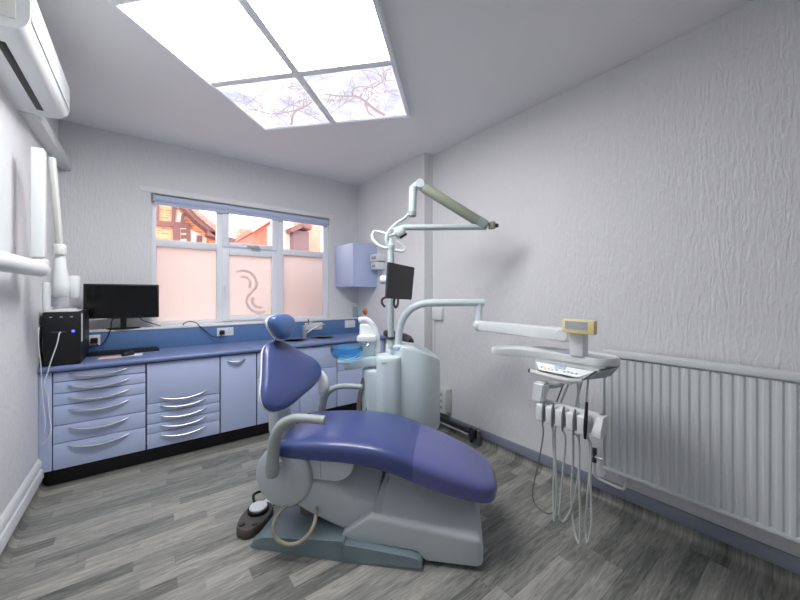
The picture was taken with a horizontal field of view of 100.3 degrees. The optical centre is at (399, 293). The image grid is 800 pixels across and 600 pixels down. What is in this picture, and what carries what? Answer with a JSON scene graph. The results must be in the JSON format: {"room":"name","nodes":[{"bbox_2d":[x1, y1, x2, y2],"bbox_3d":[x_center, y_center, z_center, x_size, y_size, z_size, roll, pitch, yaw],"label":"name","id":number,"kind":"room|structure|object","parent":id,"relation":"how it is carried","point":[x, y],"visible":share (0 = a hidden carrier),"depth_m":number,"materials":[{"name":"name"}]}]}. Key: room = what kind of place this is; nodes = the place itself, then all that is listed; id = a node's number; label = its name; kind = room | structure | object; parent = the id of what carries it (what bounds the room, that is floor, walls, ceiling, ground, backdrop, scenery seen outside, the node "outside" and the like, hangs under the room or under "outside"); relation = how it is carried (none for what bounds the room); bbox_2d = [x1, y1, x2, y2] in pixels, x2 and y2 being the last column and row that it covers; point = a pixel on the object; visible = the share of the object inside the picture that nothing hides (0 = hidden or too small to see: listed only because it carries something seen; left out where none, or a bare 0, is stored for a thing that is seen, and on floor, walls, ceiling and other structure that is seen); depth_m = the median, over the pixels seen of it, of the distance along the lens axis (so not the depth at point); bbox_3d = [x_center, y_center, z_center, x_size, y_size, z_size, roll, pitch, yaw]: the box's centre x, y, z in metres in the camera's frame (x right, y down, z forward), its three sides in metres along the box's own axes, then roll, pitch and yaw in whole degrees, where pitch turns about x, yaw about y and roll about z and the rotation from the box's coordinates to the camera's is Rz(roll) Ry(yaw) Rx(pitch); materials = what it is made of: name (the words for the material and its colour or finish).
{"room":"dental clinic","nodes":[
{"label":"dental clinic","id":0,"kind":"room"},
{"bbox_2d":[0,87,58,515],"bbox_3d":[-1.265,-0.020,0.628,0.120,2.780,5.370,0,0,-37],"label":"wall","id":1,"kind":"structure","parent":0,"point":[21,296],"depth_m":1.86,"materials":[{"name":"white paint"}]},
{"bbox_2d":[0,458,43,554],"bbox_3d":[-1.024,1.158,0.428,0.022,0.138,4.520,0,0,-37],"label":"baseboard","id":2,"kind":"structure","parent":1,"relation":"attached to","point":[11,516],"depth_m":1.82,"materials":[{"name":"white paint"}]},
{"bbox_2d":[0,0,69,118],"bbox_3d":[-1.776,-1.151,1.574,0.210,0.288,0.844,0,0,-37],"label":"air conditioner","id":3,"kind":"object","parent":1,"relation":"attached to","point":[32,76],"visible":1,"depth_m":1.51,"materials":[{"name":"white plastic"}]},
{"bbox_2d":[0,146,79,305],"bbox_3d":[-1.645,-0.355,1.389,0.160,0.860,1.612,0,0,-33],"label":"machine","id":4,"kind":"object","parent":1,"relation":"attached to","point":[62,285],"visible":1,"depth_m":1.81,"materials":[{"name":"white plastic"}]},
{"bbox_2d":[38,324,45,435],"bbox_3d":[-2.433,0.570,2.300,0.038,0.746,0.315,0,0,-37],"label":"cable","id":5,"kind":"object","parent":1,"relation":"attached to","point":[42,324],"visible":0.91,"depth_m":2.18,"materials":[{"name":"white plastic"}]},
{"bbox_2d":[18,110,70,170],"bbox_3d":[-2.412,-1.044,2.300,0.075,0.072,1.077,0,0,-37],"label":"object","id":6,"kind":"object","parent":1,"relation":"attached to","point":[39,125],"visible":0.76,"depth_m":2.19,"materials":[{"name":"white paint"}]},
{"bbox_2d":[39,372,52,472],"bbox_3d":[-2.369,0.861,2.234,0.062,0.658,0.036,0,0,-37],"label":"filler panel","id":7,"kind":"object","parent":1,"relation":"attached to","point":[46,449],"visible":0.66,"depth_m":2.22,"materials":[{"name":"blue laminate"}]},
{"bbox_2d":[42,282,53,355],"bbox_3d":[-2.462,0.171,2.335,0.037,0.501,0.224,0,0,-37],"label":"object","id":8,"kind":"object","parent":1,"relation":"attached to","point":[47,295],"visible":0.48,"depth_m":2.30,"materials":[{"name":"white plastic"}]},
{"bbox_2d":[59,120,357,328],"bbox_3d":[-1.692,-0.020,3.687,2.898,2.780,0.260,0,0,-37],"label":"wall","id":9,"kind":"structure","parent":0,"point":[106,216],"depth_m":3.01,"materials":[{"name":"white paint"}]},
{"bbox_2d":[89,316,359,332],"bbox_3d":[-1.611,0.308,3.494,2.792,0.016,0.211,0,0,-37],"label":"window sill","id":10,"kind":"structure","parent":9,"relation":"attached to","point":[333,318],"depth_m":3.23,"materials":[{"name":"white plastic"}]},
{"bbox_2d":[83,284,158,329],"bbox_3d":[-2.357,0.111,2.847,0.488,0.378,0.138,0,0,-37],"label":"computer monitor","id":11,"kind":"object","parent":10,"relation":"on","point":[103,301],"visible":0.94,"depth_m":2.79,"materials":[{"name":"black plastic"}]},
{"bbox_2d":[353,303,357,316],"bbox_3d":[-0.565,0.212,4.216,0.069,0.176,0.046,0,0,-37],"label":"soap bottle","id":12,"kind":"object","parent":10,"relation":"on","point":[355,309],"visible":0.95,"depth_m":4.19,"materials":[{"name":"blue plastic"}]},
{"bbox_2d":[89,319,360,351],"bbox_3d":[-1.574,0.404,3.410,2.750,0.173,0.016,0,0,-37],"label":"upstand","id":13,"kind":"object","parent":9,"relation":"attached to","point":[192,336],"visible":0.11,"depth_m":3.14,"materials":[{"name":"blue laminate"}]},
{"bbox_2d":[89,335,99,345],"bbox_3d":[-2.477,0.378,2.706,0.075,0.085,0.014,0,0,-37],"label":"double socket","id":14,"kind":"object","parent":13,"relation":"attached to","point":[90,336],"visible":0.61,"depth_m":2.71,"materials":[{"name":"white plastic"}]},
{"bbox_2d":[90,319,113,345],"bbox_3d":[-2.414,0.306,2.722,0.160,0.237,0.044,0,0,-37],"label":"plug","id":15,"kind":"object","parent":13,"relation":"attached to","point":[92,340],"visible":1,"depth_m":2.69,"materials":[{"name":"black plastic"}]},
{"bbox_2d":[183,321,224,336],"bbox_3d":[-1.855,0.339,3.164,0.346,0.166,0.048,0,0,-30],"label":"plug","id":16,"kind":"object","parent":13,"relation":"attached to","point":[221,332],"visible":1,"depth_m":3.19,"materials":[{"name":"black plastic"}]},
{"bbox_2d":[217,327,232,335],"bbox_3d":[-1.717,0.375,3.283,0.145,0.080,0.014,0,0,-37],"label":"double socket","id":17,"kind":"object","parent":13,"relation":"attached to","point":[228,330],"visible":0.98,"depth_m":3.29,"materials":[{"name":"white plastic"}]},
{"bbox_2d":[305,322,321,329],"bbox_3d":[-0.994,0.375,3.832,0.192,0.082,0.014,0,0,-37],"label":"double socket","id":18,"kind":"object","parent":13,"relation":"attached to","point":[311,325],"visible":0.82,"depth_m":3.83,"materials":[{"name":"white plastic"}]},
{"bbox_2d":[345,320,354,327],"bbox_3d":[-0.616,0.375,4.119,0.140,0.090,0.014,0,0,-37],"label":"socket","id":19,"kind":"object","parent":13,"relation":"attached to","point":[348,323],"visible":1,"depth_m":4.11,"materials":[{"name":"white plastic"}]},
{"bbox_2d":[140,185,333,218],"bbox_3d":[-1.589,-0.954,3.595,1.905,0.052,0.012,0,0,-37],"label":"trim","id":20,"kind":"structure","parent":9,"relation":"attached to","point":[142,187],"depth_m":3.46,"materials":[{"name":"white paint"}]},
{"bbox_2d":[151,194,327,325],"bbox_3d":[-1.607,-0.302,3.642,1.773,1.245,0.125,0,0,-37],"label":"window","id":21,"kind":"structure","parent":9,"relation":"in","point":[222,281],"depth_m":3.54,"materials":[{"name":"white plastic"}]},
{"bbox_2d":[152,193,328,226],"bbox_3d":[-1.588,-0.876,3.613,1.750,0.097,0.064,0,0,-37],"label":"roller blind","id":22,"kind":"object","parent":21,"relation":"attached to","point":[157,199],"visible":1,"depth_m":3.48,"materials":[{"name":"blue fabric"}]},
{"bbox_2d":[37,0,753,185],"bbox_3d":[-0.123,-1.470,1.620,3.138,0.120,5.570,0,0,-37],"label":"ceiling","id":23,"kind":"structure","parent":0,"point":[467,68],"depth_m":2.13,"materials":[{"name":"white paint"}]},
{"bbox_2d":[106,0,410,131],"bbox_3d":[-0.645,-1.387,2.081,1.254,0.045,1.276,0,0,10],"label":"ceiling light panel","id":24,"kind":"object","parent":23,"relation":"attached to","point":[281,64],"visible":1,"depth_m":1.92,"materials":[{"name":"white plastic"}]},
{"bbox_2d":[227,28,399,125],"bbox_3d":[-0.618,-1.375,2.239,1.190,0.001,0.891,0,0,10],"label":"print","id":25,"kind":"object","parent":24,"relation":"on","point":[318,76],"depth_m":2.13},
{"bbox_2d":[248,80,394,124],"bbox_3d":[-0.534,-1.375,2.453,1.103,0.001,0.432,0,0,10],"label":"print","id":26,"kind":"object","parent":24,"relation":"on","point":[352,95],"depth_m":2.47},
{"bbox_2d":[358,153,432,351],"bbox_3d":[-0.108,-0.045,3.901,0.115,2.730,1.315,0,0,-37],"label":"wall","id":27,"kind":"structure","parent":0,"point":[383,200],"depth_m":3.63,"materials":[{"name":"white paint"}]},
{"bbox_2d":[336,242,376,286],"bbox_3d":[-0.548,-0.334,4.096,0.348,0.507,0.443,0,0,-37],"label":"upper cabinet","id":28,"kind":"object","parent":27,"relation":"attached to","point":[353,264],"visible":0.94,"depth_m":3.93,"materials":[{"name":"blue laminate"}]},
{"bbox_2d":[371,262,384,269],"bbox_3d":[-0.260,-0.323,3.911,0.116,0.085,0.145,0,0,-37],"label":"dispenser","id":29,"kind":"object","parent":27,"relation":"attached to","point":[374,265],"visible":1,"depth_m":3.86,"materials":[{"name":"white plastic"}]},
{"bbox_2d":[370,253,385,261],"bbox_3d":[-0.259,-0.415,3.909,0.116,0.090,0.180,0,0,-37],"label":"dispenser","id":30,"kind":"object","parent":27,"relation":"attached to","point":[378,257],"visible":0.93,"depth_m":3.85,"materials":[{"name":"white plastic"}]},
{"bbox_2d":[0,420,799,599],"bbox_3d":[-0.063,1.270,1.540,2.890,0.100,5.130,0,0,-37],"label":"floor","id":31,"kind":"structure","parent":0,"point":[165,528],"depth_m":1.72,"materials":[{"name":"plastic"}]},
{"bbox_2d":[53,363,145,470],"bbox_3d":[-2.262,0.860,2.563,0.497,0.660,0.498,0,0,-37],"label":"base cabinet","id":32,"kind":"object","parent":31,"relation":"on","point":[99,413],"visible":1,"depth_m":2.38,"materials":[{"name":"blue"}]},
{"bbox_2d":[37,332,386,373],"bbox_3d":[-1.405,0.507,3.214,2.782,0.038,0.498,0,0,-37],"label":"countertop","id":33,"kind":"structure","parent":32,"relation":"on","point":[197,351],"depth_m":2.81,"materials":[{"name":"blue laminate"}]},
{"bbox_2d":[43,309,88,365],"bbox_3d":[-2.417,0.306,2.433,0.183,0.362,0.432,0,0,-37],"label":"computer tower","id":34,"kind":"object","parent":33,"relation":"on","point":[73,343],"visible":0.9,"depth_m":2.27,"materials":[{"name":"black plastic"}]},
{"bbox_2d":[42,332,60,443],"bbox_3d":[-2.312,0.625,2.215,0.089,0.734,0.042,0,0,-37],"label":"cable","id":35,"kind":"object","parent":34,"relation":"attached to","point":[59,332],"visible":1,"depth_m":2.21,"materials":[{"name":"white plastic"}]},
{"bbox_2d":[42,309,82,311],"bbox_3d":[-2.372,0.121,2.355,0.170,0.006,0.220,0,0,-37],"label":"paper sheet","id":36,"kind":"object","parent":34,"relation":"on","point":[77,309],"visible":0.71,"depth_m":2.29,"materials":[{"name":"white paper"}]},
{"bbox_2d":[54,308,76,310],"bbox_3d":[-2.341,0.113,2.341,0.100,0.010,0.120,0,0,-37],"label":"paper note","id":37,"kind":"object","parent":36,"relation":"on","point":[73,308],"visible":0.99,"depth_m":2.29,"materials":[{"name":"white paper"}]},
{"bbox_2d":[98,355,121,359],"bbox_3d":[-2.202,0.486,2.541,0.135,0.002,0.110,0,0,-37],"label":"sheet","id":38,"kind":"object","parent":33,"relation":"on","point":[119,356],"visible":0.86,"depth_m":2.53,"materials":[{"name":"beige paper"}]},
{"bbox_2d":[87,346,158,356],"bbox_3d":[-2.267,0.474,2.755,0.450,0.025,0.130,0,0,-39],"label":"keyboard","id":39,"kind":"object","parent":33,"relation":"on","point":[154,348],"visible":0.98,"depth_m":2.71,"materials":[{"name":"black plastic"}]},
{"bbox_2d":[122,353,142,356],"bbox_3d":[-2.115,0.486,2.644,0.123,0.002,0.110,0,0,-37],"label":"sheet","id":40,"kind":"object","parent":33,"relation":"on","point":[136,354],"visible":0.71,"depth_m":2.66,"materials":[{"name":"white paper"}]},
{"bbox_2d":[122,350,134,355],"bbox_3d":[-2.138,0.467,2.627,0.061,0.036,0.106,0,0,-7],"label":"computer mouse","id":41,"kind":"object","parent":40,"relation":"on","point":[129,352],"visible":1,"depth_m":2.60,"materials":[{"name":"black plastic"}]},
{"bbox_2d":[282,338,307,341],"bbox_3d":[-1.090,0.559,3.479,0.264,0.152,0.264,0,0,-37],"label":"sink bowl","id":42,"kind":"object","parent":33,"relation":"in","point":[293,339],"visible":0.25,"depth_m":3.46,"materials":[{"name":"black metal"}]},
{"bbox_2d":[301,319,324,337],"bbox_3d":[-0.973,0.388,3.734,0.255,0.200,0.074,0,0,-29],"label":"mixer tap","id":43,"kind":"object","parent":33,"relation":"on","point":[304,328],"visible":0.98,"depth_m":3.69,"materials":[{"name":"silver metal"}]},
{"bbox_2d":[301,325,306,337],"bbox_3d":[-1.055,0.419,3.681,0.060,0.137,0.060,0,0,-37],"label":"tap","id":44,"kind":"object","parent":43,"relation":"on","point":[304,329],"depth_m":3.66,"materials":[{"name":"silver metal"}]},
{"bbox_2d":[310,336,334,338],"bbox_3d":[-0.855,0.559,3.682,0.264,0.152,0.264,0,0,-37],"label":"sink bowl","id":45,"kind":"object","parent":33,"relation":"in","point":[315,337],"visible":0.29,"depth_m":3.70,"materials":[{"name":"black metal"}]},
{"bbox_2d":[147,356,219,448],"bbox_3d":[-1.863,0.860,2.866,0.496,0.660,0.498,0,0,-37],"label":"base cabinet","id":46,"kind":"object","parent":31,"relation":"on","point":[183,396],"visible":0.99,"depth_m":2.68,"materials":[{"name":"blue"}]},
{"bbox_2d":[43,402,361,485],"bbox_3d":[-1.339,1.256,3.111,2.752,0.128,0.025,0,0,-37],"label":"plinth","id":47,"kind":"object","parent":31,"relation":"on","point":[76,472],"visible":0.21,"depth_m":2.63,"materials":[{"name":"black"}]},
{"bbox_2d":[219,352,255,432],"bbox_3d":[-1.545,0.860,3.107,0.289,0.660,0.498,0,0,-37],"label":"base cabinet","id":48,"kind":"object","parent":31,"relation":"on","point":[237,392],"visible":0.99,"depth_m":2.93,"materials":[{"name":"blue laminate"}]},
{"bbox_2d":[236,490,275,539],"bbox_3d":[-0.822,1.273,1.995,0.209,0.094,0.401,0,0,23],"label":"foot pedal","id":49,"kind":"object","parent":31,"relation":"on","point":[253,520],"visible":0.85,"depth_m":1.89,"materials":[{"name":"grey plastic"}]},
{"bbox_2d":[256,344,336,424],"bbox_3d":[-1.119,0.860,3.450,0.793,0.660,0.466,0,0,-37],"label":"base cabinet","id":50,"kind":"object","parent":31,"relation":"on","point":[309,402],"visible":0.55,"depth_m":3.35,"materials":[{"name":"blue laminate"}]},
{"bbox_2d":[336,339,383,406],"bbox_3d":[-0.562,0.860,3.873,0.591,0.660,0.466,0,0,-37],"label":"base cabinet","id":51,"kind":"object","parent":31,"relation":"on","point":[344,396],"visible":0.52,"depth_m":3.59,"materials":[{"name":"blue"}]},
{"bbox_2d":[250,314,496,571],"bbox_3d":[-0.139,0.722,1.911,1.354,1.197,0.726,0,0,9],"label":"dental chair","id":52,"kind":"object","parent":31,"relation":"on","point":[372,488],"visible":1,"depth_m":1.73,"materials":[{"name":"blue leather"}]},
{"bbox_2d":[267,314,294,338],"bbox_3d":[-0.713,0.200,2.021,0.109,0.153,0.200,0,0,9],"label":"cushion","id":53,"kind":"object","parent":52,"relation":"on","point":[280,326],"depth_m":1.96,"materials":[{"name":"blue leather"}]},
{"bbox_2d":[260,341,321,411],"bbox_3d":[-0.664,0.454,1.992,0.224,0.348,0.576,0,0,9],"label":"backrest cushion","id":54,"kind":"object","parent":52,"relation":"on","point":[287,373],"depth_m":1.91,"materials":[{"name":"blue leather"}]},
{"bbox_2d":[279,410,420,481],"bbox_3d":[-0.050,0.902,1.915,1.145,0.311,0.528,0,0,9],"label":"seat cushion","id":55,"kind":"object","parent":52,"relation":"on","point":[352,445],"depth_m":1.75,"materials":[{"name":"blue leather"}]},
{"bbox_2d":[330,316,439,428],"bbox_3d":[-0.108,0.748,2.544,0.831,1.143,0.400,0,0,-8],"label":"dental spittoon unit","id":56,"kind":"object","parent":31,"relation":"on","point":[405,382],"visible":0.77,"depth_m":2.40,"materials":[{"name":"white plastic"}]},
{"bbox_2d":[330,344,362,359],"bbox_3d":[-0.391,0.431,2.450,0.244,0.087,0.244,0,0,-37],"label":"bowl","id":57,"kind":"object","parent":56,"relation":"on","point":[341,351],"depth_m":2.38,"materials":[{"name":"blue glass"}]},
{"bbox_2d":[337,355,376,369],"bbox_3d":[-0.270,0.503,2.496,0.388,0.098,0.213,0,0,-37],"label":"bowl","id":58,"kind":"object","parent":56,"relation":"on","point":[351,362],"depth_m":2.42,"materials":[{"name":"white plastic"}]},
{"bbox_2d":[387,298,394,348],"label":"pole","id":59,"kind":"object","parent":56,"relation":"attached to","point":[390,337],"depth_m":2.43,"materials":[{"name":"grey metal"}]},
{"bbox_2d":[380,262,414,307],"bbox_3d":[-0.038,-0.055,2.430,0.280,0.326,0.151,0,0,-37],"label":"monitor","id":60,"kind":"object","parent":59,"relation":"attached to","point":[398,279],"visible":1,"depth_m":2.37,"materials":[{"name":"black plastic"}]},
{"bbox_2d":[370,178,498,262],"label":"light","id":61,"kind":"object","parent":56,"relation":"attached to","point":[478,222],"depth_m":2.43,"materials":[{"name":"white metal"}]},
{"bbox_2d":[393,299,619,544],"bbox_3d":[0.561,0.609,2.088,0.564,1.140,1.358,0,0,-37],"label":"dental instrument delivery unit","id":62,"kind":"object","parent":56,"relation":"attached to","point":[576,364],"visible":0.99,"depth_m":1.69,"materials":[{"name":"white plastic"}]},
{"bbox_2d":[491,346,619,366],"bbox_3d":[0.853,0.337,1.868,0.639,0.040,0.252,0,0,38],"label":"tray","id":63,"kind":"object","parent":62,"relation":"on","point":[552,356],"depth_m":1.78,"materials":[{"name":"white plastic"}]},
{"bbox_2d":[383,330,413,342],"bbox_3d":[-0.011,0.821,3.026,0.430,0.998,0.430,0,0,-37],"label":"stool","id":64,"kind":"object","parent":31,"relation":"on","point":[405,337],"visible":0.09,"depth_m":2.92,"materials":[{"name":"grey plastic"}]},
{"bbox_2d":[440,416,479,445],"bbox_3d":[0.509,1.248,3.118,0.045,0.125,0.609,0,0,-37],"label":"pipes","id":65,"kind":"object","parent":31,"relation":"on","point":[474,433],"visible":0.91,"depth_m":3.02,"materials":[{"name":"grey"}]},
{"bbox_2d":[433,0,799,557],"bbox_3d":[1.139,-0.020,2.453,0.120,2.780,5.370,0,0,-37],"label":"wall","id":66,"kind":"structure","parent":0,"point":[654,199],"depth_m":1.99,"materials":[{"name":"white paint"}]},
{"bbox_2d":[432,308,442,353],"bbox_3d":[0.376,0.662,3.330,0.035,1.035,0.130,0,0,-37],"label":"junction box","id":67,"kind":"object","parent":66,"relation":"attached to","point":[437,313],"visible":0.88,"depth_m":3.32,"materials":[{"name":"white plastic"}]},
{"bbox_2d":[440,386,450,413],"bbox_3d":[0.413,1.028,3.238,0.087,0.225,0.160,0,0,-37],"label":"box","id":68,"kind":"object","parent":66,"relation":"attached to","point":[445,393],"visible":0.57,"depth_m":3.18,"materials":[{"name":"white plastic"}]},
{"bbox_2d":[440,412,799,574],"bbox_3d":[1.482,1.218,1.888,0.016,0.072,3.815,0,0,-37],"label":"baseboard","id":69,"kind":"structure","parent":66,"relation":"attached to","point":[785,560],"depth_m":1.85,"materials":[{"name":"grey paint"}]},
{"bbox_2d":[592,349,799,543],"bbox_3d":[1.674,0.761,1.561,0.106,0.832,1.450,0,0,-37],"label":"radiator","id":70,"kind":"object","parent":66,"relation":"attached to","point":[722,438],"visible":0.97,"depth_m":1.66,"materials":[{"name":"white metal"}]},
{"label":"outside","id":71,"kind":"structure","parent":0,"visible":0},
{"bbox_3d":[-17.793,1.445,26.750,64.000,0.150,55.870,0,0,-37],"label":"ground","id":72,"kind":"structure","parent":71,"visible":0},
{"bbox_2d":[156,204,235,243],"bbox_3d":[-6.422,-0.383,6.801,4.994,3.406,3.400,0,0,-37],"label":"brick house","id":73,"kind":"structure","parent":72,"relation":"on","point":[172,223],"depth_m":6.63,"materials":[{"name":"red"}]},
{"bbox_2d":[235,228,247,236],"bbox_3d":[-4.863,-0.314,10.150,0.524,3.268,0.750,0,0,-37],"label":"brick chimney","id":74,"kind":"object","parent":72,"relation":"on","point":[239,231],"visible":0.14,"depth_m":10.04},
{"bbox_2d":[235,219,269,244],"bbox_3d":[-3.850,-0.352,8.941,0.811,3.344,2.200,0,0,-37],"label":"brick outbuilding","id":75,"kind":"structure","parent":72,"relation":"on","point":[257,234],"depth_m":8.12,"materials":[{"name":"orange brick"}]},
{"bbox_2d":[267,221,320,251],"bbox_3d":[-1.690,-0.585,7.944,2.747,3.809,1.900,0,0,-37],"label":"brick house","id":76,"kind":"structure","parent":72,"relation":"on","point":[296,236],"depth_m":6.71,"materials":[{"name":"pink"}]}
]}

